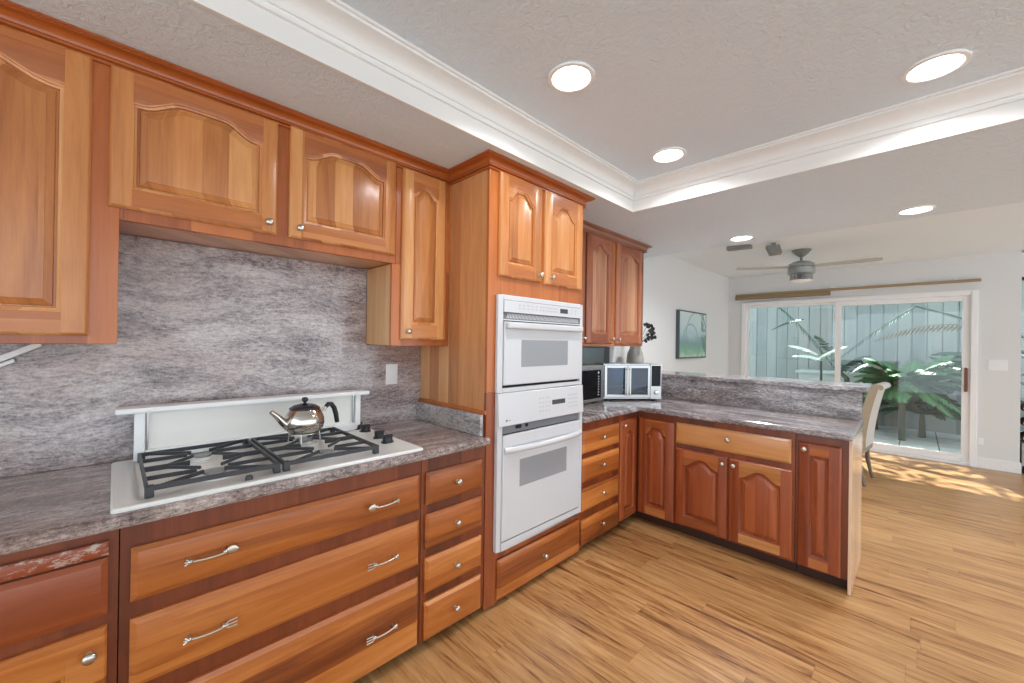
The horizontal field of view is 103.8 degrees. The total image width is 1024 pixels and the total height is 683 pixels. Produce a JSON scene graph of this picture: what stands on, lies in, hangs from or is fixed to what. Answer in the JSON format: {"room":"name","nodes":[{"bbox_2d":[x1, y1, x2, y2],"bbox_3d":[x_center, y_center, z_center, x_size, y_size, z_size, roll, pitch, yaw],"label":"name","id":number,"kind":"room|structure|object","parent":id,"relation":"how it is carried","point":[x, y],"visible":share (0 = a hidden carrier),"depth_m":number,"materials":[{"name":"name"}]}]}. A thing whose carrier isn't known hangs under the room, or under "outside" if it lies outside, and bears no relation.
{"room":"kitchen","nodes":[
{"label":"kitchen","id":0,"kind":"room"},
{"bbox_2d":[9,0,1023,257],"bbox_3d":[0.802,-1.214,-0.283,7.910,0.470,6.350,1,0,-45],"label":"ceiling","id":1,"kind":"structure","parent":0,"point":[983,168],"depth_m":2.07,"materials":[{"name":"white paint"}]},
{"bbox_2d":[188,0,1023,212],"bbox_3d":[0.568,-1.073,-1.152,6.356,0.182,5.443,1,0,-45],"label":"trim","id":2,"kind":"structure","parent":1,"relation":"attached to","point":[333,34],"depth_m":1.89,"materials":[{"name":"white paint"}]},
{"bbox_2d":[729,235,753,240],"bbox_3d":[2.106,-0.946,3.686,0.202,0.008,0.202,1,0,-45],"label":"recessed light","id":3,"kind":"object","parent":1,"relation":"in","point":[741,237],"visible":1,"depth_m":3.68,"materials":[{"name":"white paint"}]},
{"bbox_2d":[897,205,935,214],"bbox_3d":[2.888,-0.936,2.870,0.202,0.008,0.202,1,0,-45],"label":"recessed light","id":4,"kind":"object","parent":1,"relation":"in","point":[925,208],"visible":1,"depth_m":2.86,"materials":[{"name":"white paint"}]},
{"bbox_2d":[365,255,729,374],"bbox_3d":[-0.216,-0.006,3.091,11.250,2.900,0.150,1,0,-45],"label":"wall","id":5,"kind":"structure","parent":0,"point":[671,284],"depth_m":5.42,"materials":[{"name":"white paint"}]},
{"bbox_2d":[0,24,118,343],"bbox_3d":[-1.818,-0.506,1.136,1.010,1.018,0.313,1,0,-45],"label":"upper cabinet","id":6,"kind":"object","parent":5,"relation":"attached to","point":[59,231],"visible":0.8,"depth_m":1.28,"materials":[{"name":"brown wood"}]},
{"bbox_2d":[0,344,42,367],"bbox_3d":[-1.784,0.079,1.379,0.223,0.160,0.022,1,0,-45],"label":"bar","id":7,"kind":"object","parent":6,"relation":"attached to","point":[30,347],"visible":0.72,"depth_m":1.41,"materials":[{"name":"white plastic"}]},
{"bbox_2d":[0,234,420,477],"bbox_3d":[-1.483,0.026,1.712,2.509,0.910,0.019,1,0,-45],"label":"backsplash","id":8,"kind":"structure","parent":5,"relation":"attached to","point":[196,322],"depth_m":1.77,"materials":[{"name":"stone"}]},
{"bbox_2d":[386,364,397,384],"bbox_3d":[-0.731,0.199,2.442,0.076,0.122,0.008,1,0,-45],"label":"wall outlet","id":9,"kind":"object","parent":8,"relation":"attached to","point":[391,369],"visible":1,"depth_m":2.44,"materials":[{"name":"white plastic"}]},
{"bbox_2d":[389,369,394,379],"bbox_3d":[-0.729,0.199,2.440,0.034,0.066,0.002,1,0,-45],"label":"socket","id":10,"kind":"object","parent":9,"relation":"attached to","point":[391,371],"depth_m":2.44,"materials":[{"name":"white plastic"}]},
{"bbox_2d":[108,64,396,269],"bbox_3d":[-1.090,-0.711,1.849,1.077,0.583,0.366,1,0,-45],"label":"upper cabinet","id":11,"kind":"object","parent":5,"relation":"attached to","point":[188,167],"visible":0.91,"depth_m":1.64,"materials":[{"name":"brown wood"}]},
{"bbox_2d":[366,167,449,345],"bbox_3d":[-0.587,-0.485,2.337,0.369,1.018,0.345,1,0,-45],"label":"upper cabinet","id":12,"kind":"object","parent":5,"relation":"attached to","point":[408,298],"visible":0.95,"depth_m":2.22,"materials":[{"name":"brown wood"}]},
{"bbox_2d":[416,401,482,436],"bbox_3d":[-0.384,0.443,2.348,0.019,0.114,0.634,1,0,-45],"label":"backsplash","id":13,"kind":"structure","parent":5,"relation":"attached to","point":[464,421],"depth_m":2.30,"materials":[{"name":"stone"}]},
{"bbox_2d":[582,231,643,345],"bbox_3d":[0.688,-0.461,3.618,1.537,1.003,0.366,1,0,-45],"label":"upper cabinet","id":14,"kind":"object","parent":5,"relation":"attached to","point":[612,272],"visible":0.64,"depth_m":3.61,"materials":[{"name":"brown wood"}]},
{"bbox_2d":[676,309,705,358],"bbox_3d":[2.555,-0.093,5.702,0.980,0.657,0.046,1,0,-45],"label":"picture","id":15,"kind":"object","parent":5,"relation":"attached to","point":[690,326],"visible":1,"depth_m":5.61,"materials":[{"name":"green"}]},
{"bbox_2d":[626,322,656,362],"bbox_3d":[1.350,0.047,4.213,0.193,0.503,0.295,1,0,-45],"label":"vase","id":16,"kind":"object","parent":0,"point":[635,354],"visible":0.78,"depth_m":4.18,"materials":[{"name":"grey ceramic"}]},
{"bbox_2d":[340,0,1023,180],"bbox_3d":[0.572,-1.310,-1.152,6.356,0.290,5.443,1,0,-45],"label":"ceiling","id":17,"kind":"structure","parent":0,"point":[708,79],"depth_m":1.62,"materials":[{"name":"white paint"}]},
{"bbox_2d":[548,62,594,92],"bbox_3d":[0.261,-1.158,1.767,0.202,0.008,0.202,1,0,-45],"label":"recessed light","id":18,"kind":"object","parent":17,"relation":"in","point":[568,77],"visible":1,"depth_m":1.76,"materials":[{"name":"white paint"}]},
{"bbox_2d":[651,147,685,162],"bbox_3d":[0.964,-1.146,2.475,0.202,0.008,0.202,1,0,-45],"label":"recessed light","id":19,"kind":"object","parent":17,"relation":"in","point":[671,154],"visible":1,"depth_m":2.47,"materials":[{"name":"white paint"}]},
{"bbox_2d":[901,49,971,83],"bbox_3d":[1.756,-1.136,1.667,0.202,0.008,0.202,1,0,-45],"label":"recessed light","id":20,"kind":"object","parent":17,"relation":"in","point":[939,65],"visible":1,"depth_m":1.66,"materials":[{"name":"white paint"}]},
{"bbox_2d":[353,451,1023,682],"bbox_3d":[1.900,1.530,0.842,11.120,0.120,6.350,1,0,-45],"label":"floor","id":21,"kind":"structure","parent":0,"point":[937,596],"depth_m":2.18,"materials":[{"name":"brown wood"}]},
{"bbox_2d":[0,529,118,682],"bbox_3d":[-1.744,0.967,0.973,1.118,0.898,0.716,1,0,-45],"label":"base cabinet","id":22,"kind":"object","parent":21,"relation":"on","point":[59,601],"visible":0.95,"depth_m":1.06,"materials":[{"name":"brown wood"}]},
{"bbox_2d":[0,419,489,555],"bbox_3d":[-1.247,0.505,1.466,2.508,0.040,0.709,1,0,-45],"label":"countertop","id":23,"kind":"structure","parent":22,"relation":"on","point":[39,509],"depth_m":1.28,"materials":[{"name":"stone"}]},
{"bbox_2d":[110,422,422,513],"bbox_3d":[-0.979,0.466,1.700,1.018,0.048,0.612,1,0,-45],"label":"cooktop","id":24,"kind":"object","parent":23,"relation":"in","point":[183,474],"visible":0.97,"depth_m":1.54,"materials":[{"name":"white metal"}]},
{"bbox_2d":[115,389,369,461],"bbox_3d":[-1.171,0.369,1.893,1.000,0.211,0.090,1,0,-45],"label":"downdraft vent","id":25,"kind":"object","parent":24,"relation":"on","point":[157,427],"visible":0.86,"depth_m":1.78,"materials":[{"name":"white metal"}]},
{"bbox_2d":[269,397,338,444],"bbox_3d":[-0.921,0.347,1.799,0.272,0.196,0.164,1,0,-23],"label":"kettle","id":26,"kind":"object","parent":24,"relation":"on","point":[302,419],"visible":1,"depth_m":1.74,"materials":[{"name":"silver metal"}]},
{"bbox_2d":[117,461,420,682],"bbox_3d":[-0.994,0.980,1.720,0.995,0.898,0.714,1,0,-45],"label":"base cabinet","id":27,"kind":"object","parent":21,"relation":"on","point":[318,583],"visible":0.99,"depth_m":1.43,"materials":[{"name":"brown wood"}]},
{"bbox_2d":[418,446,484,642],"bbox_3d":[-0.502,0.988,2.207,0.386,0.898,0.716,1,0,-45],"label":"base cabinet","id":28,"kind":"object","parent":21,"relation":"on","point":[452,485],"visible":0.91,"depth_m":1.96,"materials":[{"name":"brown wood"}]},
{"bbox_2d":[419,168,582,610],"bbox_3d":[-0.052,0.230,2.645,0.863,2.429,0.716,1,0,-45],"label":"tall cabinet","id":29,"kind":"object","parent":21,"relation":"on","point":[509,235],"visible":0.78,"depth_m":2.29,"materials":[{"name":"brown wood"}]},
{"bbox_2d":[0,0,651,252],"bbox_3d":[-0.319,-0.956,2.361,4.852,0.065,0.720,1,0,-45],"label":"crown molding","id":30,"kind":"structure","parent":29,"relation":"attached to","point":[103,50],"depth_m":1.66,"materials":[{"name":"brown wood"}]},
{"bbox_2d":[493,384,582,552],"bbox_3d":[0.040,0.714,2.583,0.778,0.861,0.544,1,0,-45],"label":"wall oven","id":31,"kind":"object","parent":29,"relation":"in","point":[538,436],"visible":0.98,"depth_m":2.36,"materials":[{"name":"white metal"}]},
{"bbox_2d":[495,294,582,392],"bbox_3d":[0.040,0.014,2.588,0.776,0.539,0.524,1,0,-45],"label":"wall oven","id":32,"kind":"object","parent":29,"relation":"in","point":[538,342],"visible":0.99,"depth_m":2.36,"materials":[{"name":"white metal"}]},
{"bbox_2d":[579,416,618,547],"bbox_3d":[0.421,1.004,3.124,0.498,0.898,0.716,1,0,-45],"label":"base cabinet","id":33,"kind":"object","parent":21,"relation":"on","point":[598,515],"visible":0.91,"depth_m":2.87,"materials":[{"name":"brown wood"}]},
{"bbox_2d":[617,411,677,530],"bbox_3d":[1.000,1.012,3.491,0.837,0.900,0.956,1,0,-45],"label":"base cabinet","id":34,"kind":"object","parent":21,"relation":"on","point":[647,441],"visible":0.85,"depth_m":3.15,"materials":[{"name":"brown wood"}]},
{"bbox_2d":[582,398,863,440],"bbox_3d":[1.206,0.545,2.979,1.395,0.040,2.021,1,0,-45],"label":"countertop","id":35,"kind":"structure","parent":34,"relation":"on","point":[805,424],"depth_m":2.88,"materials":[{"name":"stone"}]},
{"bbox_2d":[581,363,603,402],"bbox_3d":[0.487,0.354,3.374,0.495,0.322,0.345,1,0,-45],"label":"microwave","id":36,"kind":"object","parent":35,"relation":"on","point":[592,374],"visible":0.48,"depth_m":3.31,"materials":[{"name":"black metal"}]},
{"bbox_2d":[582,347,609,363],"bbox_3d":[0.627,0.284,3.801,1.055,0.468,0.029,1,0,-45],"label":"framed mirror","id":37,"kind":"object","parent":35,"relation":"on","point":[590,355],"visible":0.19,"depth_m":3.98,"materials":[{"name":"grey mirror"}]},
{"bbox_2d":[595,362,661,399],"bbox_3d":[1.056,0.361,3.660,0.530,0.325,0.320,1,0,-6],"label":"toaster oven","id":38,"kind":"object","parent":35,"relation":"on","point":[621,380],"visible":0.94,"depth_m":3.56,"materials":[{"name":"silver metal"}]},
{"bbox_2d":[607,388,646,391],"bbox_3d":[1.008,0.445,3.677,0.380,0.007,0.210,1,0,-6],"label":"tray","id":39,"kind":"object","parent":38,"relation":"on","point":[608,389],"depth_m":3.63,"materials":[{"name":"grey metal"}]},
{"bbox_2d":[675,417,796,571],"bbox_3d":[1.687,1.022,2.966,0.602,0.898,0.755,1,0,-45],"label":"base cabinet","id":40,"kind":"object","parent":21,"relation":"on","point":[735,484],"visible":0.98,"depth_m":2.74,"materials":[{"name":"brown wood"}]},
{"bbox_2d":[794,427,862,595],"bbox_3d":[2.071,1.027,2.621,0.662,0.898,0.272,1,0,-45],"label":"base cabinet","id":41,"kind":"object","parent":21,"relation":"on","point":[828,483],"visible":0.83,"depth_m":2.42,"materials":[{"name":"brown wood"}]},
{"bbox_2d":[862,382,890,486],"bbox_3d":[3.689,0.972,4.469,0.480,1.073,0.713,1,0,-40],"label":"dining chair","id":42,"kind":"object","parent":21,"relation":"on","point":[870,409],"visible":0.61,"depth_m":4.17,"materials":[{"name":"grey fabric"}]},
{"bbox_2d":[665,398,855,419],"bbox_3d":[1.717,0.906,3.507,0.198,1.134,1.997,1,0,-45],"label":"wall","id":43,"kind":"structure","parent":0,"point":[665,398],"depth_m":3.15,"materials":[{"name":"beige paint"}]},
{"bbox_2d":[661,377,862,419],"bbox_3d":[1.707,0.436,3.481,0.019,0.194,2.011,1,0,-45],"label":"backsplash","id":44,"kind":"structure","parent":43,"relation":"attached to","point":[822,402],"depth_m":3.15,"materials":[{"name":"stone"}]},
{"bbox_2d":[661,371,871,391],"bbox_3d":[1.844,0.323,3.596,0.428,0.036,2.039,1,0,-45],"label":"breakfast bar","id":45,"kind":"object","parent":43,"relation":"on","point":[800,383],"visible":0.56,"depth_m":3.19,"materials":[{"name":"stone"}]},
{"bbox_2d":[668,202,1023,277],"bbox_3d":[4.793,-1.231,3.682,3.340,0.300,6.350,1,0,-45],"label":"ceiling","id":46,"kind":"structure","parent":0,"point":[995,229],"depth_m":4.47,"materials":[{"name":"white paint"}]},
{"bbox_2d":[726,244,751,250],"bbox_3d":[2.638,-1.085,4.657,0.264,0.046,0.086,1,0,28],"label":"ceiling fixture","id":47,"kind":"object","parent":46,"relation":"attached to","point":[748,246],"visible":1,"depth_m":4.63,"materials":[{"name":"grey metal"}]},
{"bbox_2d":[765,243,781,255],"bbox_3d":[2.940,-1.039,4.510,0.151,0.134,0.120,1,0,28],"label":"ceiling speaker","id":48,"kind":"object","parent":46,"relation":"attached to","point":[773,249],"visible":1,"depth_m":4.46,"materials":[{"name":"grey plastic"}]},
{"bbox_2d":[735,248,882,282],"bbox_3d":[3.608,-0.905,5.032,1.401,0.379,0.938,1,0,30],"label":"ceiling fan","id":49,"kind":"object","parent":46,"relation":"hanging from","point":[801,268],"visible":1,"depth_m":4.74,"materials":[{"name":"grey metal"}]},
{"bbox_2d":[728,250,1023,462],"bbox_3d":[6.023,0.090,4.919,0.480,2.900,6.350,1,0,-45],"label":"wall","id":50,"kind":"structure","parent":0,"point":[1001,274],"depth_m":4.89,"materials":[{"name":"white paint"}]},
{"bbox_2d":[735,278,980,300],"bbox_3d":[4.740,-0.742,5.830,0.074,0.120,2.705,1,0,-45],"label":"window valance","id":51,"kind":"object","parent":50,"relation":"attached to","point":[816,292],"visible":1,"depth_m":5.98,"materials":[{"name":"brown wood"}]},
{"bbox_2d":[741,290,978,466],"bbox_3d":[4.795,0.442,5.853,0.184,2.173,2.600,1,0,-45],"label":"door","id":52,"kind":"structure","parent":50,"relation":"in","point":[969,298],"depth_m":5.15,"materials":[{"name":"white plastic"}]},
{"bbox_2d":[978,438,983,444],"bbox_3d":[5.700,1.215,4.880,0.006,0.080,0.040,1,0,-45],"label":"wall jack","id":53,"kind":"object","parent":50,"relation":"attached to","point":[980,440],"visible":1,"depth_m":4.88,"materials":[{"name":"white plastic"}]},
{"bbox_2d":[988,359,1007,370],"bbox_3d":[5.801,0.281,4.792,0.008,0.130,0.150,1,0,-45],"label":"light switch","id":54,"kind":"object","parent":50,"relation":"attached to","point":[999,365],"visible":1,"depth_m":4.79,"materials":[{"name":"white plastic"}]},
{"bbox_2d":[976,457,1020,473],"bbox_3d":[5.906,1.473,4.896,0.344,0.130,0.342,1,0,-45],"label":"baseboard","id":55,"kind":"structure","parent":50,"relation":"attached to","point":[986,463],"depth_m":4.77,"materials":[{"name":"white paint"}]},
{"bbox_3d":[6.015,1.600,4.929,0.480,0.120,6.350,1,0,-45],"label":"floor","id":56,"kind":"structure","parent":0,"visible":0},
{"bbox_2d":[1020,403,1023,473],"bbox_3d":[6.239,1.139,4.570,0.280,0.806,0.572,1,0,-45],"label":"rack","id":57,"kind":"object","parent":56,"relation":"on","point":[1021,404],"visible":0.68,"depth_m":4.69,"materials":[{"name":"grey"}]},
{"label":"outside","id":58,"kind":"structure","parent":0,"visible":0},
{"bbox_2d":[874,426,960,453],"bbox_3d":[7.819,1.667,7.462,6.349,0.130,13.000,1,0,-45],"label":"floor","id":59,"kind":"structure","parent":58,"point":[951,443],"depth_m":6.44,"materials":[{"name":"tile"}]},
{"bbox_2d":[772,307,849,381],"bbox_3d":[5.442,0.425,7.343,0.421,2.288,1.199,1,0,-45],"label":"palm","id":60,"kind":"object","parent":59,"relation":"on","point":[846,378],"visible":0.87,"depth_m":7.21,"materials":[{"name":"grey"}]},
{"bbox_2d":[795,369,834,380],"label":"planter","id":61,"kind":"object","parent":59,"relation":"on","point":[807,374],"depth_m":7.69,"materials":[{"name":"grey"}]},
{"bbox_2d":[789,345,886,380],"bbox_3d":[5.487,0.821,6.844,0.209,1.492,1.337,1,0,-42],"label":"fern","id":62,"kind":"object","parent":59,"relation":"on","point":[791,346],"visible":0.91,"depth_m":7.02,"materials":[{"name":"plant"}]},
{"bbox_2d":[843,371,866,382],"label":"planter","id":63,"kind":"object","parent":59,"relation":"on","point":[852,379],"depth_m":7.29,"materials":[{"name":"grey"}]},
{"bbox_2d":[849,361,885,429],"bbox_3d":[6.550,0.934,7.195,0.979,1.298,1.234,1,0,-45],"label":"shrub","id":64,"kind":"object","parent":59,"relation":"on","point":[867,372],"visible":0.04,"depth_m":7.23,"materials":[{"name":"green plant"}]},
{"bbox_2d":[749,281,1023,438],"bbox_3d":[7.152,-0.073,7.446,0.080,3.330,14.052,1,0,-45],"label":"fence","id":65,"kind":"object","parent":59,"relation":"on","point":[771,354],"visible":0.17,"depth_m":7.73,"materials":[{"name":"white wood"}]},
{"bbox_2d":[834,306,961,375],"bbox_3d":[6.556,0.502,6.553,0.624,2.163,2.105,1,0,-45],"label":"palm","id":66,"kind":"object","parent":59,"relation":"on","point":[957,355],"visible":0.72,"depth_m":6.48,"materials":[{"name":"grey"}]},
{"bbox_2d":[853,355,961,440],"bbox_3d":[6.239,0.887,6.341,1.128,1.380,1.472,1,0,-45],"label":"tree fern","id":67,"kind":"object","parent":59,"relation":"on","point":[916,380],"visible":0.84,"depth_m":6.18,"materials":[{"name":"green plant"}]},
{"bbox_2d":[878,380,960,437],"bbox_3d":[6.778,1.039,6.604,0.866,1.093,1.310,1,0,-45],"label":"shrub","id":68,"kind":"object","parent":59,"relation":"on","point":[916,404],"visible":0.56,"depth_m":6.58,"materials":[{"name":"green plant"}]},
{"bbox_2d":[929,352,1023,402],"bbox_3d":[7.186,0.876,6.329,1.138,1.429,1.116,1,0,-10],"label":"shrub","id":69,"kind":"object","parent":59,"relation":"on","point":[955,360],"visible":0.15,"depth_m":6.39,"materials":[{"name":"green plant"}]},
{"bbox_2d":[1021,335,1023,376],"bbox_3d":[7.336,0.648,5.263,1.225,1.884,0.934,1,0,33],"label":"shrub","id":70,"kind":"object","parent":59,"relation":"on","point":[1022,336],"visible":0.26,"depth_m":5.45,"materials":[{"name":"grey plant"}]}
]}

